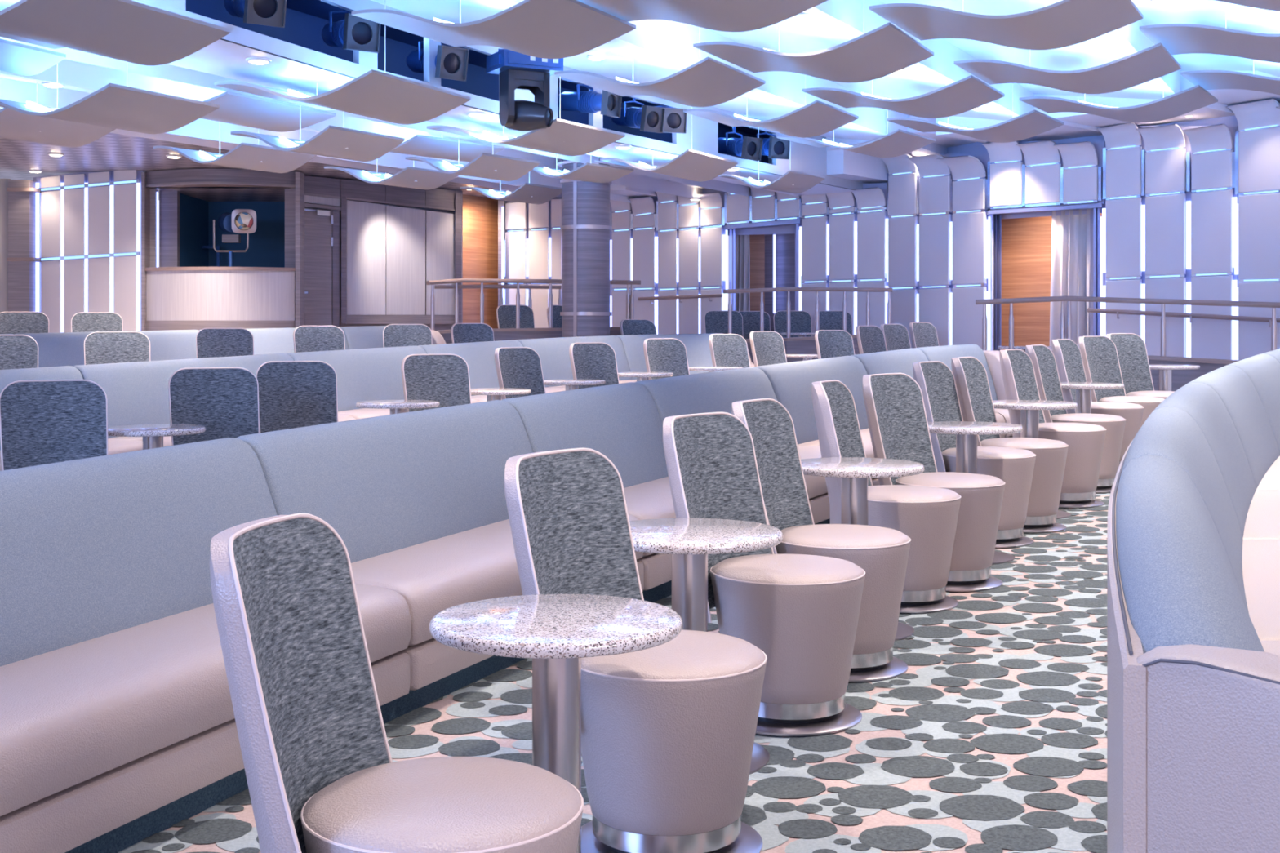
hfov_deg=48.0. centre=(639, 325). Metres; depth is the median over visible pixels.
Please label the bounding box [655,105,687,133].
spotlight
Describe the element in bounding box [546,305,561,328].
chair
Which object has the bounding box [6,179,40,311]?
square pillar
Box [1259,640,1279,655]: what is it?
seat cushion
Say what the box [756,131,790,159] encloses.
spotlight
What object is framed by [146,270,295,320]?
panel
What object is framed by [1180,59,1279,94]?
panel
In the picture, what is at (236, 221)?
spotlight
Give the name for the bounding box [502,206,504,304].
lit slot
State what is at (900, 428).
cushion
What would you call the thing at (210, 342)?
chair
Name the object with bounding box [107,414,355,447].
seat cushion
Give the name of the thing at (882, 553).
chair
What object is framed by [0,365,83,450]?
cushion
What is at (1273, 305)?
railing
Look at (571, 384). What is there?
cocktail table
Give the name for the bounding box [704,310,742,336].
chair
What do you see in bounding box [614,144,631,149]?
recessed light
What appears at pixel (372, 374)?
cushion
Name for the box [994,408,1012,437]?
seat cushion
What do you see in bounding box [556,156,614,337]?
round column
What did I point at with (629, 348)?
cushion
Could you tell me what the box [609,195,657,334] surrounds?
bay
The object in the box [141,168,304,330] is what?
booth
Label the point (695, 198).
recessed light
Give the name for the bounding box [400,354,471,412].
chair
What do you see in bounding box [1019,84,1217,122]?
panel
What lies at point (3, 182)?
wall
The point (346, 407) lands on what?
seat cushion
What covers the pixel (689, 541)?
cocktail table
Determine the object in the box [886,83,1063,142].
panel
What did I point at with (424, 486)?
cushion
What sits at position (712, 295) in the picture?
wall handrail
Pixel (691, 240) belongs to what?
bay
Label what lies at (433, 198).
header
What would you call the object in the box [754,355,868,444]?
cushion
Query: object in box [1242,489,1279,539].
seat cushion
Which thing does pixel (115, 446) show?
seat cushion
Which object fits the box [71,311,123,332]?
chair
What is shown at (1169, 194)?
bay
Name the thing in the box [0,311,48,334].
chair
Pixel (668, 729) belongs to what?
chair
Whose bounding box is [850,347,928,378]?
cushion
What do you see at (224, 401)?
chair
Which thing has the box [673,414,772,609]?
cushion
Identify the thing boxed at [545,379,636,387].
seat cushion
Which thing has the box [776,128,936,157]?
panel
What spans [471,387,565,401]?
seat cushion
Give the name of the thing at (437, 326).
wall
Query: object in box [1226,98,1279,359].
bay
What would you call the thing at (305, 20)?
recess
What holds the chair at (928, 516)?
on the floor
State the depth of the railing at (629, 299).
18.33 m
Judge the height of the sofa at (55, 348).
1.100 m
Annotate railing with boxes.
[426,278,640,330]
[434,284,561,308]
[723,287,892,337]
[975,296,1279,355]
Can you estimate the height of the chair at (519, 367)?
1.009 m
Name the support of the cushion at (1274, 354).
on the sofa at (1193, 525)
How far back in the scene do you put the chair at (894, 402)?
6.93 m
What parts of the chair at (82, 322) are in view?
backrest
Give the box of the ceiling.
[0,0,1279,202]
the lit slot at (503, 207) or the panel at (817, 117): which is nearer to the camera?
the panel at (817, 117)
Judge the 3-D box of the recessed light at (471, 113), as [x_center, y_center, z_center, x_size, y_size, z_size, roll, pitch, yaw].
[-1.448,-1.875,12.750,0.180,0.050,0.180,0,0,0]
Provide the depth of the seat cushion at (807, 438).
9.30 m
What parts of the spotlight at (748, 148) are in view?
gel frame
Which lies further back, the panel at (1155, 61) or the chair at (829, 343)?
the chair at (829, 343)
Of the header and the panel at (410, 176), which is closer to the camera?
the panel at (410, 176)
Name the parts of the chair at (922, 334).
backrest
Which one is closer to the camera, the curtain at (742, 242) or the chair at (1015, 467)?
the chair at (1015, 467)
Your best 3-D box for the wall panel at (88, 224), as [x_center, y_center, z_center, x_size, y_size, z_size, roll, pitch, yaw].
[-7.217,-0.805,18.757,1.632,2.523,0.143,0,0,13]
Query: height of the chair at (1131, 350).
1.009 m
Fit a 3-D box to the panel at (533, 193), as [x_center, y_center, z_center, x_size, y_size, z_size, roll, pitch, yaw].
[-1.574,-1.775,17.861,1.049,0.497,0.808,0,0,22]
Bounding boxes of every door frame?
[724,219,800,311]
[986,203,1102,350]
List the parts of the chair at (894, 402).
backrest, seat, plate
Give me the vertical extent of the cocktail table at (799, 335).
0.704 m
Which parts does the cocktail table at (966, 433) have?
plate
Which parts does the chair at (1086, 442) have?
backrest, seat, plate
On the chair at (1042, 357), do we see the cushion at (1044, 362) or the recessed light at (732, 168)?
the cushion at (1044, 362)
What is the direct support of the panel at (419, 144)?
hanging from the ceiling
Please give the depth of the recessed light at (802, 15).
10.66 m
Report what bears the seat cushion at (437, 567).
on the sofa at (118, 727)
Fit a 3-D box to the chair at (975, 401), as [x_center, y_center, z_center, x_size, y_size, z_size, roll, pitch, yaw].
[2.211,0.697,8.592,0.686,1.009,0.557,0,0,27]
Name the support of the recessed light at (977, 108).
in the ceiling
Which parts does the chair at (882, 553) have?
backrest, seat, plate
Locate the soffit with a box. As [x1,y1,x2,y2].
[609,71,1279,197]
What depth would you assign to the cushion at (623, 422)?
7.40 m
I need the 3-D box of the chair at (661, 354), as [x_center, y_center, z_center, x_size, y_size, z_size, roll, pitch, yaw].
[0.400,0.632,13.802,0.557,1.009,0.686,0,0,-43]
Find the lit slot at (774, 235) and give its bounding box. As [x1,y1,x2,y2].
[773,234,775,313]
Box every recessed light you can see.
[27,169,42,173]
[40,81,65,87]
[47,152,64,156]
[165,155,182,158]
[245,57,271,64]
[466,111,486,116]
[586,54,605,60]
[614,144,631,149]
[688,196,701,200]
[728,167,739,170]
[794,12,817,19]
[894,69,909,73]
[911,151,923,155]
[973,106,986,110]
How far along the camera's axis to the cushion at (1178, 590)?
2.66 m
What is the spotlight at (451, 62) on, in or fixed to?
attached to the recess
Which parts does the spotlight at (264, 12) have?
gel frame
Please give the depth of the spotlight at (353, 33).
10.89 m
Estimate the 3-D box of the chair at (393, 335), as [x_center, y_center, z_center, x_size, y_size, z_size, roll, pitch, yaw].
[-2.488,0.491,15.640,0.557,1.009,0.686,0,0,-18]
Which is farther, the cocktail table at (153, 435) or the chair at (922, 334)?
the chair at (922, 334)
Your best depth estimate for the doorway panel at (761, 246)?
22.19 m
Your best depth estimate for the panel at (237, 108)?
12.24 m
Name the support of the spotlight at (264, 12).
attached to the recess
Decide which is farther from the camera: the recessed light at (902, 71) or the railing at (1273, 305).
the railing at (1273, 305)
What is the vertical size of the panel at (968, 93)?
0.418 m
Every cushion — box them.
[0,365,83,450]
[0,437,277,666]
[0,438,142,471]
[0,583,411,816]
[14,329,199,367]
[74,353,293,437]
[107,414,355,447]
[199,326,349,355]
[233,518,389,852]
[235,400,533,563]
[286,345,426,411]
[337,399,481,419]
[340,325,386,349]
[351,513,643,646]
[418,339,523,395]
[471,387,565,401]
[502,382,668,488]
[515,335,631,386]
[518,451,641,599]
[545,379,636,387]
[552,305,561,328]
[616,333,722,379]
[623,476,675,557]
[635,367,777,423]
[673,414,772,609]
[742,400,813,530]
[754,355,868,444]
[797,427,874,478]
[797,445,827,498]
[822,382,871,486]
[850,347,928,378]
[870,374,936,484]
[914,344,997,400]
[920,362,962,452]
[959,358,999,441]
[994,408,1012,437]
[995,412,1005,438]
[1006,350,1044,422]
[1032,346,1066,416]
[1057,340,1086,402]
[1083,337,1124,401]
[1110,334,1153,394]
[1115,454,1264,653]
[1121,406,1248,614]
[1154,382,1256,537]
[1185,365,1279,488]
[1222,354,1279,453]
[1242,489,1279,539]
[1242,539,1279,640]
[1256,456,1279,489]
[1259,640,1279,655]
[1261,348,1279,363]
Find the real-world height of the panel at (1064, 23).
0.416 m
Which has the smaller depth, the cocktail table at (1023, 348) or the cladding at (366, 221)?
the cocktail table at (1023, 348)
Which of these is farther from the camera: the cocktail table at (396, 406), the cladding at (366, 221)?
the cladding at (366, 221)
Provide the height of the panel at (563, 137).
0.853 m
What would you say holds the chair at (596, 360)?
on the floor
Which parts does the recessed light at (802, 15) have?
lamp glass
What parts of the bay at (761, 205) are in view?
padded panel, curved panel, padded panel, padded panel, curved panel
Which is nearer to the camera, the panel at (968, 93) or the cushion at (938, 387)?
the cushion at (938, 387)
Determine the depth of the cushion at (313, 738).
2.77 m
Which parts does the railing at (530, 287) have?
handrail, post, post, post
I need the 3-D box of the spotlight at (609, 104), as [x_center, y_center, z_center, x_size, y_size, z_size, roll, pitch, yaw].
[-0.528,-2.313,14.295,0.667,0.517,0.274,0,0,30]
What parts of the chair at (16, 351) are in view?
backrest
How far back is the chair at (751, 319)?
20.68 m
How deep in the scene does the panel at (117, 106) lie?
10.03 m
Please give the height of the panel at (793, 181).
0.896 m
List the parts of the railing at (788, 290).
post, post, post, handrail, post, post, post, post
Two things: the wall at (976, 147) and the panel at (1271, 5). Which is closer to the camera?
the panel at (1271, 5)
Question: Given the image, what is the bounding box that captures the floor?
[118,493,1110,852]
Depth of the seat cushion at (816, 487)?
8.31 m
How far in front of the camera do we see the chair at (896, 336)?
17.64 m
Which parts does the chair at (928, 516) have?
backrest, seat, plate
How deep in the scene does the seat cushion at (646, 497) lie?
6.87 m
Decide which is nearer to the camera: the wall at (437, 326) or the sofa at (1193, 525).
the sofa at (1193, 525)
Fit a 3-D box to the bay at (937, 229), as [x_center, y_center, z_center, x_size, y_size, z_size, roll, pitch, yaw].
[3.797,-0.862,18.909,0.344,3.058,2.302,0,0,-23]
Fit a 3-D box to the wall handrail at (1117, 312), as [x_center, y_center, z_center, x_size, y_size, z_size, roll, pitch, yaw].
[6.062,-0.086,15.731,0.212,0.223,2.502,0,0,-42]
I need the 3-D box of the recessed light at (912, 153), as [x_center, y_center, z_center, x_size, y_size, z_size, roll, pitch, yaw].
[3.725,-2.301,19.275,0.180,0.050,0.180,0,0,0]
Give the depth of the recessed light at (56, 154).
16.72 m
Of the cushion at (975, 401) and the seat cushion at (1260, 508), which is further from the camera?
the cushion at (975, 401)
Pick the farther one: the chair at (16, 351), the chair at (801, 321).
the chair at (801, 321)
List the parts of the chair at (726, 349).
backrest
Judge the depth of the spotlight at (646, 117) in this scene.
15.06 m
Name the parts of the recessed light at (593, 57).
lamp glass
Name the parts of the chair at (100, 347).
backrest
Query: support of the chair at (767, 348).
on the floor
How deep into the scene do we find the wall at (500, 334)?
18.25 m
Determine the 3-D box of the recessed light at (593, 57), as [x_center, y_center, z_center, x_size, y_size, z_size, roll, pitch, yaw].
[-0.384,-2.377,12.750,0.180,0.050,0.180,0,0,0]
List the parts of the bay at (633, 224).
curved panel, padded panel, padded panel, padded panel, curved panel, padded panel, padded panel, padded panel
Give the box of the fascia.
[132,0,866,190]
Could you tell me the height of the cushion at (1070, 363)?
0.660 m
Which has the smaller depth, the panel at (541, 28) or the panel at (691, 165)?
the panel at (541, 28)
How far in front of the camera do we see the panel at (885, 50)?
11.15 m
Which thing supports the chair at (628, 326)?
on the floor
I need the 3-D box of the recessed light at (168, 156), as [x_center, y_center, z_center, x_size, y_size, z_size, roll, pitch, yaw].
[-5.498,-1.995,16.975,0.180,0.050,0.180,0,0,0]
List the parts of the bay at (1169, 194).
curved panel, padded panel, padded panel, padded panel, curved panel, padded panel, padded panel, padded panel, curved panel, padded panel, padded panel, padded panel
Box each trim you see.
[341,195,346,324]
[455,193,462,323]
[497,200,505,306]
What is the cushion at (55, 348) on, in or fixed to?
on the sofa at (55, 348)
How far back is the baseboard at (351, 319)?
20.31 m
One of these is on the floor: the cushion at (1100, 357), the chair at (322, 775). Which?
the chair at (322, 775)
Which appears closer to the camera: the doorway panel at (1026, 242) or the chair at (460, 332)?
the chair at (460, 332)
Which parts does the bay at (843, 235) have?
curved panel, padded panel, padded panel, padded panel, curved panel, padded panel, padded panel, padded panel, curved panel, padded panel, padded panel, padded panel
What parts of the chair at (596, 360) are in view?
backrest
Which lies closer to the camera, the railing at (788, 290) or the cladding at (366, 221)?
the railing at (788, 290)
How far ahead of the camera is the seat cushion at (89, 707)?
3.88 m
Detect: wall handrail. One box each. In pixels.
[638,293,722,303]
[1087,307,1279,327]
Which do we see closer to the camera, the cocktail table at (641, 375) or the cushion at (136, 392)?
the cushion at (136, 392)
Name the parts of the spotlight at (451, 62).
gel frame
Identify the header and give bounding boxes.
[304,175,456,211]
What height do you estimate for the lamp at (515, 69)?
0.706 m
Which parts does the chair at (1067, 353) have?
backrest, seat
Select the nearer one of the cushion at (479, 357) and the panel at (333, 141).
the panel at (333, 141)
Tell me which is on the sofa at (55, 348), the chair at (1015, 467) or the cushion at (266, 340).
the cushion at (266, 340)
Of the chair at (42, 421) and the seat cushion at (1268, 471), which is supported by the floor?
the chair at (42, 421)
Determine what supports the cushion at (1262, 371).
on the sofa at (1193, 525)
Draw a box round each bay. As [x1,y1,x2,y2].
[504,198,561,328]
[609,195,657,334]
[654,188,726,334]
[724,186,801,225]
[799,183,888,336]
[879,153,993,350]
[982,140,1105,210]
[1096,122,1238,359]
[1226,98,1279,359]
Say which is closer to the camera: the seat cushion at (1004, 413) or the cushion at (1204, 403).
the cushion at (1204, 403)
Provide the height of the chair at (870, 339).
1.009 m
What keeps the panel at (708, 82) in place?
hanging from the ceiling
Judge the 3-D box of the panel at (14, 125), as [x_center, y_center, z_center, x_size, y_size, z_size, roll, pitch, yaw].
[-5.215,-1.808,11.861,1.115,0.561,1.369,0,0,25]
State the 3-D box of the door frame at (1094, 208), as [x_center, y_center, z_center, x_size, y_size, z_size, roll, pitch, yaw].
[4.872,-0.412,17.436,0.272,2.024,1.647,0,0,-42]
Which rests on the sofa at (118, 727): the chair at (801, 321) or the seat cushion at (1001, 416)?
the seat cushion at (1001, 416)
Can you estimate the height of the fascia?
0.640 m
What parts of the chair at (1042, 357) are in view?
backrest, seat, plate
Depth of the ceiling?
13.28 m
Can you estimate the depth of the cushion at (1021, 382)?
9.69 m
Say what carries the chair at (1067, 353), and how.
on the floor
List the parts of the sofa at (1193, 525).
panel, arm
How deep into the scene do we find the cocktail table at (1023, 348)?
15.73 m
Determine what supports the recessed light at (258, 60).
in the ceiling
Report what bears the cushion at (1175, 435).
on the sofa at (1193, 525)
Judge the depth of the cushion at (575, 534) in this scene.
3.97 m
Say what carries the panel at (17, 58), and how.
hanging from the ceiling
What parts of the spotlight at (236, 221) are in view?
frame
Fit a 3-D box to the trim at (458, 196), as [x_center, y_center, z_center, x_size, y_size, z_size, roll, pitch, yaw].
[-2.674,-0.979,21.233,0.076,1.919,0.214,0,0,0]
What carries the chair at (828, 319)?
on the floor
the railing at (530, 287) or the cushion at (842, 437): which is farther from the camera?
the railing at (530, 287)
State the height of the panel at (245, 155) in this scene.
0.540 m
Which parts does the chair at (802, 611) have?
backrest, seat, plate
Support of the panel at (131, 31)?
hanging from the ceiling
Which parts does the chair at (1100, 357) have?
backrest, seat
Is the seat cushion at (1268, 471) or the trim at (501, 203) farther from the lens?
the trim at (501, 203)
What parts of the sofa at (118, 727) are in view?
rail, rail, rail, rail, rail, arm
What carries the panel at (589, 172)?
hanging from the ceiling
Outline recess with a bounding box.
[185,0,772,163]
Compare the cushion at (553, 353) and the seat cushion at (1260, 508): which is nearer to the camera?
the seat cushion at (1260, 508)
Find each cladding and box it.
[346,200,386,315]
[386,204,425,315]
[426,210,455,315]
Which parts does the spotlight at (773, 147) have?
gel frame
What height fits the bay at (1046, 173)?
0.870 m
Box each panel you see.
[0,0,231,65]
[0,38,66,75]
[0,61,219,133]
[0,82,115,147]
[33,169,144,333]
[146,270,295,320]
[153,121,316,173]
[200,90,336,132]
[213,0,471,124]
[231,104,404,161]
[324,159,459,189]
[351,0,635,58]
[389,127,504,161]
[405,142,539,181]
[426,76,625,155]
[459,171,561,204]
[462,194,497,328]
[532,153,633,182]
[554,26,765,106]
[577,0,827,31]
[600,106,737,182]
[683,74,858,137]
[693,0,933,82]
[718,118,825,193]
[749,233,795,331]
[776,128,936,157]
[801,75,1004,118]
[869,0,1143,49]
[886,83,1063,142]
[954,42,1181,93]
[1001,213,1102,350]
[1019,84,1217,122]
[1139,12,1279,62]
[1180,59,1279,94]
[1215,0,1279,11]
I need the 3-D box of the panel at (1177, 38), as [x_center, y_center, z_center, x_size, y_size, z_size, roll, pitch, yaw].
[5.000,-2.326,11.308,1.877,0.358,1.252,0,0,27]
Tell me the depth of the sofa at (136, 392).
12.33 m
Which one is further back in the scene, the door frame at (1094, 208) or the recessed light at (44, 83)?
the door frame at (1094, 208)
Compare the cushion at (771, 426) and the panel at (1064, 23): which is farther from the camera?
the panel at (1064, 23)
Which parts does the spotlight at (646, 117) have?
gel frame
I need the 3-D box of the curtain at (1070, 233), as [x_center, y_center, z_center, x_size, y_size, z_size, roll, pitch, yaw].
[5.223,-0.427,17.347,0.592,1.944,0.151,0,0,42]
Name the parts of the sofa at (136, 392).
arm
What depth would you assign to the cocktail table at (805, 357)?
16.44 m
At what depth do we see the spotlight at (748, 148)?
17.07 m
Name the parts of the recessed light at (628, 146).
lamp glass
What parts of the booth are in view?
post, post, post, post, post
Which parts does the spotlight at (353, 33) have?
gel frame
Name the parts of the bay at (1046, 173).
curved panel, padded panel, curved panel, padded panel, curved panel, padded panel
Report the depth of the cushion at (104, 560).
4.42 m
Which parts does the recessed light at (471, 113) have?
lamp glass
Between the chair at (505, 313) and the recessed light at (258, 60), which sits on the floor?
the chair at (505, 313)
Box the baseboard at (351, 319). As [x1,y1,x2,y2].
[346,315,454,324]
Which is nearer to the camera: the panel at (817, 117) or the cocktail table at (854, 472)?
the cocktail table at (854, 472)
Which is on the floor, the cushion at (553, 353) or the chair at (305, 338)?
the chair at (305, 338)
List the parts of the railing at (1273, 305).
post, post, post, post, handrail, post, post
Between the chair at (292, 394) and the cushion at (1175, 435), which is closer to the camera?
the cushion at (1175, 435)
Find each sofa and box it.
[0,325,446,367]
[0,333,754,471]
[0,344,1013,852]
[1106,348,1279,852]
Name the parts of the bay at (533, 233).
padded panel, padded panel, padded panel, padded panel, padded panel, padded panel, padded panel, padded panel, padded panel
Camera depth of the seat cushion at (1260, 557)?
4.62 m
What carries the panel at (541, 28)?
hanging from the ceiling
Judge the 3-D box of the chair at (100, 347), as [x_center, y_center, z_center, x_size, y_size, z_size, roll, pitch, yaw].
[-4.389,0.561,12.153,0.557,1.009,0.686,0,0,-25]
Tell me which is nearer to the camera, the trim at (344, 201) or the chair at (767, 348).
the chair at (767, 348)
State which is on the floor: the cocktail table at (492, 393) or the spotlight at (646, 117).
the cocktail table at (492, 393)
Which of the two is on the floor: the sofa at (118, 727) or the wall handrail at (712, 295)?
the sofa at (118, 727)
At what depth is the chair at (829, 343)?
15.61 m
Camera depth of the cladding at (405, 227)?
20.42 m
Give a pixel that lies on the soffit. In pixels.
(841, 163)
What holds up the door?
in the wall at (437, 326)
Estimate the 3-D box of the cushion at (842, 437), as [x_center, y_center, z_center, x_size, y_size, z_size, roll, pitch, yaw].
[0.951,0.599,6.663,0.209,0.660,0.528,0,0,20]
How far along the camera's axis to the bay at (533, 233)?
22.44 m
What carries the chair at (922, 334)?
on the floor
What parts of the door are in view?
closer arm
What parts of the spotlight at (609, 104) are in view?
gel frame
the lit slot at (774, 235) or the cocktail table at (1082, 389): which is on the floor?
the cocktail table at (1082, 389)
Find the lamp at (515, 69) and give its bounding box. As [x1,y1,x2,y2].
[486,48,563,130]
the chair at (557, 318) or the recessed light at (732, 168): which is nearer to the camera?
the recessed light at (732, 168)
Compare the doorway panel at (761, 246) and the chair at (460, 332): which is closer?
the chair at (460, 332)
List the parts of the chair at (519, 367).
backrest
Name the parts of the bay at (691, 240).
curved panel, padded panel, padded panel, padded panel, curved panel, padded panel, padded panel, padded panel, curved panel, padded panel, padded panel, padded panel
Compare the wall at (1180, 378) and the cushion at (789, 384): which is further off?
the wall at (1180, 378)
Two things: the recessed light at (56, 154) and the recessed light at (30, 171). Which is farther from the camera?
the recessed light at (30, 171)
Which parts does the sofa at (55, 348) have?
arm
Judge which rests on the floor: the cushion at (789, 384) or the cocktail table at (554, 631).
the cocktail table at (554, 631)
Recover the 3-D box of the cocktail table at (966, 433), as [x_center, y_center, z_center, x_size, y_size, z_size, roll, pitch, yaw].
[1.736,0.881,7.643,0.578,0.704,0.578,0,0,19]
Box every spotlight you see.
[213,208,256,266]
[224,0,286,27]
[321,9,380,53]
[406,40,469,80]
[557,84,622,117]
[610,97,665,133]
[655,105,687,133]
[718,126,763,160]
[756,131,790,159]
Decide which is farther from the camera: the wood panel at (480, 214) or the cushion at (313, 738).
the wood panel at (480, 214)
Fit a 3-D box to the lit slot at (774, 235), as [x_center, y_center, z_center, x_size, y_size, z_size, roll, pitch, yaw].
[2.055,-0.785,21.995,0.058,1.203,0.015,0,0,42]
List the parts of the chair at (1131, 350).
backrest, seat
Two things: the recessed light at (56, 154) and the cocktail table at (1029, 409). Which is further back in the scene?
the recessed light at (56, 154)
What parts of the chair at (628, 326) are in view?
backrest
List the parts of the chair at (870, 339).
backrest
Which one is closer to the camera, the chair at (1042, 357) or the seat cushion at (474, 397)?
the chair at (1042, 357)
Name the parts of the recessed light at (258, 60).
lamp glass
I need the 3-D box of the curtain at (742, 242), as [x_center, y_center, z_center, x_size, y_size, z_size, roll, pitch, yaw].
[1.541,-0.641,21.846,0.251,1.627,0.148,0,0,20]
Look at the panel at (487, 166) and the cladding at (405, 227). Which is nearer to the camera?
the panel at (487, 166)
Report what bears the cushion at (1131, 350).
on the chair at (1131, 350)
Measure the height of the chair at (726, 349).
1.009 m
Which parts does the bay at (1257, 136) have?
curved panel, padded panel, padded panel, padded panel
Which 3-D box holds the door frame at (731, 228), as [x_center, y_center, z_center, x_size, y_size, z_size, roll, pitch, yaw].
[1.829,-0.560,21.264,1.232,1.957,0.267,0,0,25]
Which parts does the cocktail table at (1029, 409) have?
plate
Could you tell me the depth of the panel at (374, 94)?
10.83 m
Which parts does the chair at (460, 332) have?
backrest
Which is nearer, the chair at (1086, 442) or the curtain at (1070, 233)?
the chair at (1086, 442)
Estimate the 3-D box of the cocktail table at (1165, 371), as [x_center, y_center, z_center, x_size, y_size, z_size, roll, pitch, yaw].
[4.644,0.705,12.718,0.578,0.704,0.578,0,0,17]
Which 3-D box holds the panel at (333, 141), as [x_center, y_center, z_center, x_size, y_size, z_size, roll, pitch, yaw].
[-2.694,-1.735,12.098,0.884,0.637,1.145,0,0,31]
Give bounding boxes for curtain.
[735,235,750,311]
[1049,208,1089,351]
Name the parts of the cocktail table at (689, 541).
plate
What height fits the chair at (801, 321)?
1.009 m
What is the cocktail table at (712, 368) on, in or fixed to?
on the floor
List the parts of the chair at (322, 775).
backrest, seat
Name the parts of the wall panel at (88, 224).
padded panel, padded panel, padded panel, padded panel, padded panel, padded panel, padded panel, padded panel, padded panel, padded panel, padded panel, padded panel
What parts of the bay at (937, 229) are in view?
curved panel, padded panel, padded panel, padded panel, curved panel, padded panel, padded panel, padded panel, curved panel, padded panel, padded panel, padded panel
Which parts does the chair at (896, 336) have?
backrest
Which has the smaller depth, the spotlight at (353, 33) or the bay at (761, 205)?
the spotlight at (353, 33)
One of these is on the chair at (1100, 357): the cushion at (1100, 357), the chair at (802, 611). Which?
the cushion at (1100, 357)
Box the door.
[304,195,341,326]
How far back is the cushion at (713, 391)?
8.47 m
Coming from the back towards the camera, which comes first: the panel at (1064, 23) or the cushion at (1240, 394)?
the panel at (1064, 23)
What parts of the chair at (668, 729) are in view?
backrest, plate, seat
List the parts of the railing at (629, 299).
post, post, post, post, handrail, post, post, post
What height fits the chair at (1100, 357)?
1.009 m
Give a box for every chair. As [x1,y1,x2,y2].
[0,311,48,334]
[0,334,38,369]
[0,379,107,470]
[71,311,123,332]
[84,331,150,364]
[168,367,259,445]
[195,328,253,358]
[209,513,583,852]
[255,360,337,433]
[293,325,345,352]
[382,324,431,347]
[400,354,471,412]
[450,323,494,343]
[494,346,546,399]
[496,304,534,328]
[504,448,767,852]
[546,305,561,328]
[568,342,619,388]
[619,319,656,335]
[643,337,689,379]
[662,412,865,737]
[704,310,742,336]
[709,333,750,368]
[731,398,911,682]
[737,311,770,338]
[749,331,786,366]
[773,310,812,337]
[811,379,960,613]
[813,310,853,334]
[814,329,854,359]
[855,325,886,354]
[862,373,1004,591]
[880,324,911,351]
[909,322,939,348]
[912,360,1035,547]
[951,356,1068,533]
[999,348,1106,508]
[1025,344,1125,493]
[1051,338,1143,466]
[1078,335,1164,426]
[1106,333,1174,399]
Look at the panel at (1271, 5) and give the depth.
9.77 m
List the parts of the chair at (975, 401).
backrest, seat, plate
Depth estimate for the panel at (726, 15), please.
9.44 m
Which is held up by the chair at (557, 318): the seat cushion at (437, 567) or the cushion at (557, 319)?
the cushion at (557, 319)
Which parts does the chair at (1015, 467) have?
backrest, seat, plate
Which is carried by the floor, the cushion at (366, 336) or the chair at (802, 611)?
the chair at (802, 611)
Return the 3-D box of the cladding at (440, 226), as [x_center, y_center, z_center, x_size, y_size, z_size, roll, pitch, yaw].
[-2.900,-0.902,20.980,0.019,1.507,0.594,0,0,39]
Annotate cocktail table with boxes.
[107,423,206,449]
[355,400,439,414]
[429,594,683,852]
[470,387,531,401]
[543,378,605,391]
[617,371,673,381]
[629,518,783,774]
[688,365,742,372]
[780,333,815,337]
[786,353,817,360]
[800,457,924,640]
[927,421,1022,564]
[992,400,1077,519]
[997,346,1051,350]
[1060,382,1124,413]
[1149,364,1199,391]
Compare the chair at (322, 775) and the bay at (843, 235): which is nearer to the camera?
the chair at (322, 775)
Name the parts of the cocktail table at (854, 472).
plate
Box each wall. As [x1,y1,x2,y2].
[0,178,10,312]
[304,175,462,330]
[436,326,621,343]
[552,102,1279,295]
[744,334,859,364]
[995,350,1239,391]
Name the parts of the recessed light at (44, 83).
lamp glass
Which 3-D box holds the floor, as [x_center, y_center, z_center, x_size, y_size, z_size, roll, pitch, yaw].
[0.000,1.190,9.920,20.000,0.909,27.840,0,0,0]
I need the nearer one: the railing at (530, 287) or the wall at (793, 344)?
the wall at (793, 344)

